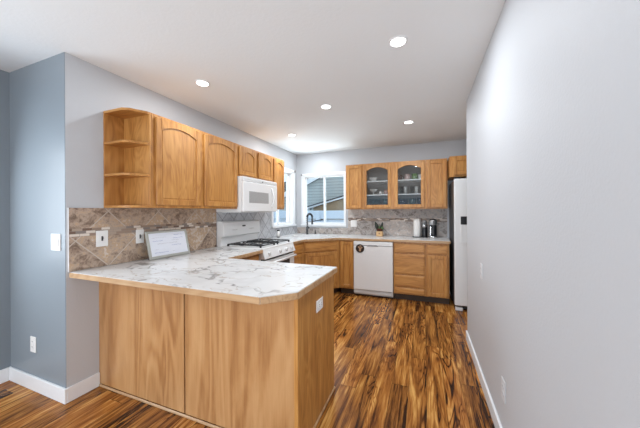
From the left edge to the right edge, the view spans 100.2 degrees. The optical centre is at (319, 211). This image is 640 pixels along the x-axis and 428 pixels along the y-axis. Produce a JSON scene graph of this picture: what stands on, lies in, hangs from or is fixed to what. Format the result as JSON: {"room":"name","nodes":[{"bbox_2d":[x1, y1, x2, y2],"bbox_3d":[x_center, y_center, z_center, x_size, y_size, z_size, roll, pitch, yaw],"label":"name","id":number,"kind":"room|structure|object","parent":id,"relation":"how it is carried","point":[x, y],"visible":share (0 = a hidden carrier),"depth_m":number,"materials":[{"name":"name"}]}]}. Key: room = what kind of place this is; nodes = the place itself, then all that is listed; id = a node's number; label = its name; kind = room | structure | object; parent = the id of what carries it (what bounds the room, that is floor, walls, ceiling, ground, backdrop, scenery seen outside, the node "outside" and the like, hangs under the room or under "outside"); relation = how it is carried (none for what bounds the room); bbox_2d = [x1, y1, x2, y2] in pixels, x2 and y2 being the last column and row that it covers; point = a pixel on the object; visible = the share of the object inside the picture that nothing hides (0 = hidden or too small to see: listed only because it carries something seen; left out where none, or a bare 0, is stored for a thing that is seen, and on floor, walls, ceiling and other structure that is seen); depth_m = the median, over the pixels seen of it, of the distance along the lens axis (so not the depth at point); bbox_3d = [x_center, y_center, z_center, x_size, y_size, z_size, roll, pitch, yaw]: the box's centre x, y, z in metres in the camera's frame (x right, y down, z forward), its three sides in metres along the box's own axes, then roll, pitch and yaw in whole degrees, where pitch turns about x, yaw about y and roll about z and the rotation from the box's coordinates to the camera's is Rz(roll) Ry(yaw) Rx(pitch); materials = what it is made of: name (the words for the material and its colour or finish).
{"room":"kitchen","nodes":[
{"label":"kitchen","id":0,"kind":"room"},
{"bbox_2d":[0,70,10,369],"bbox_3d":[-3.407,0.117,-0.016,0.140,2.463,4.700,0,0,21],"label":"wall","id":1,"kind":"structure","parent":0,"point":[5,286],"depth_m":2.12,"materials":[{"name":"blue paint"}]},
{"bbox_2d":[0,367,8,383],"bbox_3d":[-3.332,1.295,-0.051,0.015,0.105,4.685,0,0,21],"label":"baseboard","id":2,"kind":"structure","parent":1,"relation":"attached to","point":[4,373],"depth_m":2.11,"materials":[{"name":"white wood"}]},
{"bbox_2d":[9,52,65,387],"bbox_3d":[-2.179,0.110,2.103,0.893,2.463,0.140,0,0,21],"label":"wall","id":3,"kind":"structure","parent":0,"point":[37,90],"depth_m":2.00,"materials":[{"name":"blue paint"}]},
{"bbox_2d":[30,336,35,352],"bbox_3d":[-2.169,1.002,2.021,0.073,0.118,0.008,0,0,21],"label":"outlet","id":4,"kind":"object","parent":3,"relation":"attached to","point":[32,339],"visible":1,"depth_m":2.02,"materials":[{"name":"white plastic"}]},
{"bbox_2d":[8,366,66,403],"bbox_3d":[-2.128,1.289,2.002,0.770,0.105,0.015,0,0,21],"label":"baseboard","id":5,"kind":"structure","parent":3,"relation":"attached to","point":[58,393],"depth_m":1.98,"materials":[{"name":"white wood"}]},
{"bbox_2d":[51,234,60,250],"bbox_3d":[-1.890,0.216,1.910,0.114,0.118,0.010,0,0,21],"label":"light switch","id":6,"kind":"object","parent":3,"relation":"attached to","point":[55,238],"visible":1,"depth_m":1.91,"materials":[{"name":"white plastic"}]},
{"bbox_2d":[65,52,296,387],"bbox_3d":[-1.186,0.105,3.612,0.140,2.463,3.666,0,0,21],"label":"wall","id":7,"kind":"structure","parent":0,"point":[91,90],"depth_m":2.02,"materials":[{"name":"paint"}]},
{"bbox_2d":[66,372,99,402],"bbox_3d":[-1.736,1.287,1.967,0.015,0.105,0.203,0,0,21],"label":"baseboard","id":8,"kind":"structure","parent":7,"relation":"attached to","point":[92,382],"depth_m":1.96,"materials":[{"name":"white wood"}]},
{"bbox_2d":[96,230,107,246],"bbox_3d":[-1.689,0.206,2.076,0.016,0.124,0.083,0,0,21],"label":"light switch","id":9,"kind":"object","parent":7,"relation":"attached to","point":[101,236],"visible":1,"depth_m":2.07,"materials":[{"name":"white plastic"}]},
{"bbox_2d":[103,107,150,207],"bbox_3d":[-1.523,-0.412,2.116,0.318,0.759,0.160,0,0,21],"label":"shelf","id":10,"kind":"object","parent":7,"relation":"attached to","point":[126,131],"visible":1,"depth_m":2.15,"materials":[{"name":"brown wood"}]},
{"bbox_2d":[136,229,143,243],"bbox_3d":[-1.581,0.216,2.354,0.016,0.118,0.071,0,0,21],"label":"light switch","id":11,"kind":"object","parent":7,"relation":"attached to","point":[139,233],"visible":1,"depth_m":2.35,"materials":[{"name":"white plastic"}]},
{"bbox_2d":[67,208,216,271],"bbox_3d":[-1.515,0.196,2.557,0.010,0.454,1.442,0,0,21],"label":"backsplash","id":12,"kind":"structure","parent":7,"relation":"attached to","point":[121,224],"depth_m":2.23,"materials":[{"name":"stone"}]},
{"bbox_2d":[151,113,237,208],"bbox_3d":[-1.294,-0.413,2.676,0.338,0.759,1.047,0,0,21],"label":"upper cabinet","id":13,"kind":"object","parent":7,"relation":"attached to","point":[192,168],"visible":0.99,"depth_m":2.46,"materials":[{"name":"brown wood"}]},
{"bbox_2d":[237,144,272,181],"bbox_3d":[-0.963,-0.607,3.529,0.338,0.375,0.778,0,0,21],"label":"upper cabinet","id":14,"kind":"object","parent":7,"relation":"attached to","point":[251,163],"visible":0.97,"depth_m":3.40,"materials":[{"name":"brown wood"}]},
{"bbox_2d":[216,176,276,212],"bbox_3d":[-0.909,-0.204,3.502,0.454,0.424,0.764,0,0,21],"label":"microwave","id":15,"kind":"object","parent":14,"relation":"attached to","point":[253,194],"visible":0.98,"depth_m":3.28,"materials":[{"name":"white"}]},
{"bbox_2d":[216,212,296,239],"bbox_3d":[-0.853,0.193,4.262,0.009,0.453,2.213,0,0,21],"label":"backsplash","id":16,"kind":"structure","parent":7,"relation":"attached to","point":[264,218],"depth_m":4.12,"materials":[{"name":"tile"}]},
{"bbox_2d":[272,157,283,209],"bbox_3d":[-0.760,-0.416,4.047,0.338,0.759,0.330,0,0,21],"label":"upper cabinet","id":17,"kind":"object","parent":7,"relation":"attached to","point":[278,164],"visible":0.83,"depth_m":4.00,"materials":[{"name":"brown wood"}]},
{"bbox_2d":[271,167,296,227],"bbox_3d":[-0.698,-0.266,4.810,0.185,1.070,0.860,0,0,21],"label":"window","id":18,"kind":"structure","parent":7,"relation":"in","point":[290,176],"depth_m":5.13,"materials":[{"name":"white plastic"}]},
{"bbox_2d":[0,290,494,427],"bbox_3d":[-0.431,1.383,0.798,5.085,0.100,8.649,0,0,21],"label":"floor","id":19,"kind":"structure","parent":0,"point":[399,363],"depth_m":2.03,"materials":[{"name":"brown wood"}]},
{"bbox_2d":[99,275,334,427],"bbox_3d":[-0.798,0.897,2.036,1.715,0.876,0.627,0,0,21],"label":"base cabinet","id":20,"kind":"object","parent":19,"relation":"on","point":[220,362],"visible":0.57,"depth_m":1.69,"materials":[{"name":"brown wood"}]},
{"bbox_2d":[69,247,336,304],"bbox_3d":[-0.706,0.440,2.243,1.723,0.038,1.437,0,0,21],"label":"countertop","id":21,"kind":"structure","parent":20,"relation":"on","point":[216,272],"depth_m":1.77,"materials":[{"name":"stone"}]},
{"bbox_2d":[144,229,189,259],"bbox_3d":[-1.434,0.299,2.541,0.078,0.247,0.430,0,0,21],"label":"framed sign","id":22,"kind":"object","parent":21,"relation":"on","point":[167,243],"visible":1,"depth_m":2.51,"materials":[{"name":"silver metal"}]},
{"bbox_2d":[316,296,322,312],"bbox_3d":[-0.001,0.602,1.738,0.008,0.074,0.112,0,0,21],"label":"outlet","id":23,"kind":"object","parent":20,"relation":"attached to","point":[319,303],"visible":1,"depth_m":1.73,"materials":[{"name":"white plastic"}]},
{"bbox_2d":[241,254,258,260],"bbox_3d":[-1.075,0.898,2.819,0.630,0.876,0.630,0,0,21],"label":"base cabinet","id":24,"kind":"object","parent":19,"relation":"on","point":[254,257],"visible":0.02,"depth_m":2.88,"materials":[{"name":"brown wood"}]},
{"bbox_2d":[217,220,296,262],"bbox_3d":[-0.773,0.724,3.453,0.715,1.222,0.760,0,0,21],"label":"gas stove","id":25,"kind":"object","parent":19,"relation":"on","point":[238,233],"visible":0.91,"depth_m":3.37,"materials":[{"name":"metal"}]},
{"bbox_2d":[221,240,292,249],"bbox_3d":[-0.785,0.426,3.458,0.595,0.027,0.760,0,0,21],"label":"cooktop","id":26,"kind":"object","parent":25,"relation":"in","point":[283,244],"depth_m":3.30,"materials":[{"name":"white metal"}]},
{"bbox_2d":[293,242,302,263],"bbox_3d":[-0.609,0.896,4.016,0.630,0.876,0.398,0,0,21],"label":"base cabinet","id":27,"kind":"object","parent":19,"relation":"on","point":[298,259],"visible":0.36,"depth_m":3.93,"materials":[{"name":"brown wood"}]},
{"bbox_2d":[303,240,340,292],"bbox_3d":[-0.149,0.894,4.612,1.056,0.876,1.048,0,0,21],"label":"base cabinet","id":28,"kind":"object","parent":19,"relation":"on","point":[321,253],"visible":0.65,"depth_m":4.22,"materials":[{"name":"brown wood"}]},
{"bbox_2d":[261,233,450,243],"bbox_3d":[0.540,0.433,4.126,2.680,0.038,1.437,0,0,21],"label":"countertop","id":29,"kind":"structure","parent":28,"relation":"on","point":[441,240],"depth_m":4.19,"materials":[{"name":"stone"}]},
{"bbox_2d":[290,234,329,237],"bbox_3d":[-0.169,0.497,4.648,0.620,0.180,0.460,0,0,-24],"label":"sink","id":30,"kind":"object","parent":29,"relation":"in","point":[304,235],"visible":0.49,"depth_m":4.77,"materials":[{"name":"ceramic"}]},
{"bbox_2d":[306,213,322,233],"bbox_3d":[-0.109,0.218,4.875,0.335,0.399,0.088,0,0,21],"label":"faucet","id":31,"kind":"object","parent":29,"relation":"on","point":[308,214],"visible":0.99,"depth_m":4.91,"materials":[{"name":"black metal"}]},
{"bbox_2d":[375,222,383,235],"bbox_3d":[1.004,0.289,4.545,0.154,0.245,0.106,0,0,21],"label":"potted plant","id":32,"kind":"object","parent":29,"relation":"on","point":[379,232],"visible":1,"depth_m":4.51,"materials":[{"name":"green plant"}]},
{"bbox_2d":[429,219,438,237],"bbox_3d":[1.792,0.261,4.199,0.151,0.294,0.136,0,0,21],"label":"coffee maker","id":33,"kind":"object","parent":29,"relation":"on","point":[432,222],"visible":0.98,"depth_m":4.16,"materials":[{"name":"silver metal"}]},
{"bbox_3d":[1.628,0.402,4.346,0.237,0.013,0.172,0,0,21],"label":"serving tray","id":34,"kind":"object","parent":29,"relation":"on","visible":0},
{"bbox_2d":[413,219,420,236],"bbox_3d":[1.589,0.245,4.377,0.113,0.310,0.113,0,0,21],"label":"paper towel roll","id":35,"kind":"object","parent":34,"relation":"on","point":[416,222],"visible":0.96,"depth_m":4.33,"materials":[{"name":"white paper"}]},
{"bbox_2d":[422,220,426,236],"bbox_3d":[1.687,0.268,4.314,0.086,0.264,0.087,0,0,21],"label":"coffee grinder","id":36,"kind":"object","parent":34,"relation":"on","point":[424,222],"visible":1,"depth_m":4.28,"materials":[{"name":"black plastic"}]},
{"bbox_2d":[339,240,354,293],"bbox_3d":[0.533,0.890,4.573,0.239,0.876,0.630,0,0,21],"label":"base cabinet","id":37,"kind":"object","parent":19,"relation":"on","point":[346,247],"visible":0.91,"depth_m":4.29,"materials":[{"name":"brown wood"}]},
{"bbox_2d":[354,241,393,298],"bbox_3d":[0.923,0.892,4.401,0.600,0.868,0.630,0,0,21],"label":"dishwasher","id":38,"kind":"object","parent":19,"relation":"on","point":[373,267],"visible":0.88,"depth_m":4.10,"materials":[{"name":"grey plastic"}]},
{"bbox_2d":[356,244,363,252],"bbox_3d":[0.623,0.571,4.179,0.136,0.136,0.008,0,0,21],"label":"magnet","id":39,"kind":"object","parent":38,"relation":"attached to","point":[359,248],"visible":1,"depth_m":4.17},
{"bbox_2d":[393,242,425,301],"bbox_3d":[1.427,0.886,4.226,0.453,0.876,0.630,0,0,21],"label":"base cabinet","id":40,"kind":"object","parent":19,"relation":"on","point":[409,258],"visible":0.99,"depth_m":3.94,"materials":[{"name":"brown wood"}]},
{"bbox_2d":[426,243,449,303],"bbox_3d":[1.783,0.884,4.087,0.306,0.876,0.630,0,0,21],"label":"base cabinet","id":41,"kind":"object","parent":19,"relation":"on","point":[437,255],"visible":0.94,"depth_m":3.81,"materials":[{"name":"brown wood"}]},
{"bbox_2d":[449,177,466,310],"bbox_3d":[2.334,0.424,3.743,0.878,1.790,0.834,0,0,21],"label":"refrigerator","id":42,"kind":"object","parent":19,"relation":"on","point":[458,187],"visible":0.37,"depth_m":3.55,"materials":[{"name":"white metal"}]},
{"bbox_2d":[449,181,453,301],"bbox_3d":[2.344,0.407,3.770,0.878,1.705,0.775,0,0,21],"label":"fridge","id":43,"kind":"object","parent":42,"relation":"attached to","point":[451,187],"depth_m":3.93,"materials":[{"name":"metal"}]},
{"bbox_2d":[0,0,504,154],"bbox_3d":[-0.444,-1.190,0.798,5.085,0.120,8.649,0,0,21],"label":"ceiling","id":44,"kind":"structure","parent":0,"point":[269,66],"depth_m":1.93,"materials":[{"name":"paint"}]},
{"bbox_2d":[195,79,209,86],"bbox_3d":[-1.028,-1.124,2.338,0.124,0.006,0.124,0,0,21],"label":"recessed light","id":45,"kind":"object","parent":44,"relation":"in","point":[203,83],"visible":1,"depth_m":2.34,"materials":[{"name":"white"}]},
{"bbox_2d":[196,81,207,85],"bbox_3d":[-1.028,-1.124,2.338,0.097,0.004,0.097,0,0,21],"label":"diffuser","id":46,"kind":"object","parent":45,"relation":"attached to","point":[201,83],"depth_m":2.34,"materials":[{"name":"white plastic"}]},
{"bbox_2d":[320,104,331,108],"bbox_3d":[0.065,-1.129,2.873,0.124,0.006,0.124,0,0,21],"label":"recessed light","id":47,"kind":"object","parent":44,"relation":"in","point":[324,106],"visible":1,"depth_m":2.86,"materials":[{"name":"white"}]},
{"bbox_2d":[388,35,407,47],"bbox_3d":[0.520,-1.132,1.781,0.124,0.006,0.124,0,0,21],"label":"recessed light","id":48,"kind":"object","parent":44,"relation":"in","point":[397,41],"visible":1,"depth_m":1.77,"materials":[{"name":"white"}]},
{"bbox_2d":[391,37,405,46],"bbox_3d":[0.520,-1.132,1.781,0.097,0.004,0.097,0,0,21],"label":"diffuser","id":49,"kind":"object","parent":48,"relation":"attached to","point":[395,41],"depth_m":1.77,"materials":[{"name":"white plastic"}]},
{"bbox_2d":[403,120,413,123],"bbox_3d":[1.120,-1.135,3.384,0.124,0.006,0.124,0,0,21],"label":"recessed light","id":50,"kind":"object","parent":44,"relation":"in","point":[408,121],"visible":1,"depth_m":3.39,"materials":[{"name":"white"}]},
{"bbox_2d":[297,139,466,293],"bbox_3d":[1.457,0.092,4.626,4.330,2.463,0.140,0,0,21],"label":"wall","id":51,"kind":"structure","parent":0,"point":[335,161],"depth_m":4.75,"materials":[{"name":"paint"}]},
{"bbox_2d":[301,171,346,226],"bbox_3d":[0.080,-0.229,5.138,0.925,1.030,0.182,0,0,21],"label":"window","id":52,"kind":"structure","parent":51,"relation":"in","point":[304,177],"depth_m":5.15,"materials":[{"name":"white plastic"}]},
{"bbox_2d":[351,220,356,226],"bbox_3d":[0.614,0.212,4.863,0.113,0.120,0.010,0,0,21],"label":"light switch","id":53,"kind":"object","parent":51,"relation":"attached to","point":[353,222],"visible":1,"depth_m":4.86,"materials":[{"name":"white plastic"}]},
{"bbox_2d":[346,164,362,209],"bbox_3d":[0.635,-0.423,4.687,0.295,0.759,0.338,0,0,21],"label":"upper cabinet","id":54,"kind":"object","parent":51,"relation":"attached to","point":[354,173],"visible":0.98,"depth_m":4.53,"materials":[{"name":"brown wood"}]},
{"bbox_2d":[297,209,446,236],"bbox_3d":[0.800,0.184,4.801,2.681,0.453,0.009,0,0,21],"label":"backsplash","id":55,"kind":"structure","parent":51,"relation":"attached to","point":[396,222],"depth_m":4.64,"materials":[{"name":"stone"}]},
{"bbox_2d":[363,160,424,208],"bbox_3d":[1.230,-0.426,4.456,0.977,0.759,0.338,0,0,21],"label":"upper cabinet","id":56,"kind":"object","parent":51,"relation":"attached to","point":[387,173],"visible":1,"depth_m":4.45,"materials":[{"name":"brown wood"}]},
{"bbox_2d":[367,180,387,183],"bbox_3d":[1.016,-0.507,4.557,0.470,0.018,0.287,0,0,21],"label":"shelf","id":57,"kind":"object","parent":56,"relation":"attached to","point":[379,181],"depth_m":4.53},
{"bbox_2d":[367,194,387,196],"bbox_3d":[1.017,-0.280,4.557,0.470,0.018,0.287,0,0,21],"label":"shelf","id":58,"kind":"object","parent":56,"relation":"attached to","point":[368,195],"depth_m":4.48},
{"bbox_2d":[383,199,387,204],"bbox_3d":[1.111,-0.146,4.513,0.110,0.140,0.110,0,0,21],"label":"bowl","id":59,"kind":"object","parent":56,"relation":"on","point":[385,201],"visible":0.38,"depth_m":4.47,"materials":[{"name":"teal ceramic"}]},
{"bbox_2d":[404,174,411,179],"bbox_3d":[1.441,-0.569,4.390,0.107,0.100,0.086,0,0,-11],"label":"mug","id":60,"kind":"object","parent":56,"relation":"on","point":[406,176],"visible":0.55,"depth_m":4.35,"materials":[{"name":"pink ceramic"}]},
{"bbox_2d":[398,179,420,182],"bbox_3d":[1.456,-0.509,4.386,0.470,0.018,0.287,0,0,21],"label":"shelf","id":61,"kind":"object","parent":56,"relation":"attached to","point":[406,180],"depth_m":4.40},
{"bbox_2d":[398,193,420,195],"bbox_3d":[1.457,-0.282,4.386,0.470,0.018,0.287,0,0,21],"label":"shelf","id":62,"kind":"object","parent":56,"relation":"attached to","point":[399,194],"depth_m":4.44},
{"bbox_2d":[409,198,415,203],"bbox_3d":[1.505,-0.148,4.360,0.116,0.140,0.116,0,0,21],"label":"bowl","id":63,"kind":"object","parent":56,"relation":"on","point":[411,200],"visible":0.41,"depth_m":4.32,"materials":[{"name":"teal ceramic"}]},
{"bbox_2d":[412,173,417,178],"bbox_3d":[1.548,-0.569,4.348,0.110,0.100,0.090,0,0,-12],"label":"mug","id":64,"kind":"object","parent":56,"relation":"on","point":[415,175],"visible":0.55,"depth_m":4.30,"materials":[{"name":"green ceramic"}]},
{"bbox_2d":[425,158,447,208],"bbox_3d":[1.830,-0.429,4.222,0.307,0.759,0.338,0,0,21],"label":"upper cabinet","id":65,"kind":"object","parent":51,"relation":"attached to","point":[435,169],"visible":1,"depth_m":4.07,"materials":[{"name":"brown wood"}]},
{"bbox_2d":[447,155,466,180],"bbox_3d":[2.377,-0.653,3.911,0.909,0.295,0.520,0,0,21],"label":"upper cabinet","id":66,"kind":"object","parent":51,"relation":"attached to","point":[456,165],"visible":0.2,"depth_m":3.81,"materials":[{"name":"brown wood"}]},
{"bbox_2d":[466,0,639,427],"bbox_3d":[0.353,0.098,-0.392,0.115,2.463,6.725,0,0,21],"label":"wall","id":67,"kind":"structure","parent":0,"point":[553,101],"depth_m":0.89,"materials":[{"name":"paint"}]},
{"bbox_2d":[480,263,482,279],"bbox_3d":[1.240,0.457,2.056,0.008,0.118,0.073,0,0,21],"label":"light switch","id":68,"kind":"object","parent":67,"relation":"attached to","point":[481,265],"visible":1,"depth_m":2.04,"materials":[{"name":"grey plastic"}]},
{"bbox_2d":[466,330,502,427],"bbox_3d":[0.355,1.282,-0.383,0.129,0.095,6.739,0,0,21],"label":"baseboard","id":69,"kind":"structure","parent":67,"relation":"attached to","point":[491,406],"depth_m":1.92,"materials":[{"name":"white wood"}]},
{"bbox_2d":[501,376,505,404],"bbox_3d":[1.025,0.996,1.497,0.008,0.118,0.073,0,0,21],"label":"outlet","id":70,"kind":"object","parent":67,"relation":"attached to","point":[503,384],"visible":1,"depth_m":1.49,"materials":[{"name":"grey plastic"}]},
{"label":"outside","id":71,"kind":"structure","parent":0,"visible":0},
{"bbox_3d":[1.703,1.883,10.822,18.000,0.120,18.600,0,0,21],"label":"ground","id":72,"kind":"structure","parent":71,"visible":0},
{"bbox_2d":[274,210,343,222],"bbox_3d":[0.855,1.092,7.824,5.920,2.270,0.120,0,0,21],"label":"vinyl fence","id":73,"kind":"object","parent":72,"relation":"on","point":[339,214],"visible":0.12,"depth_m":8.11,"materials":[{"name":"white plastic"}]},
{"bbox_2d":[279,176,343,210],"bbox_3d":[1.002,-0.705,10.570,5.500,5.063,3.170,0,0,21],"label":"house","id":74,"kind":"structure","parent":72,"relation":"on","point":[334,186],"depth_m":9.41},
{"bbox_2d":[307,195,343,219],"bbox_3d":[0.879,0.466,8.624,2.730,2.721,0.590,0,0,21],"label":"shed","id":75,"kind":"object","parent":72,"relation":"on","point":[334,204],"visible":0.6,"depth_m":8.63,"materials":[{"name":"beige paint"}]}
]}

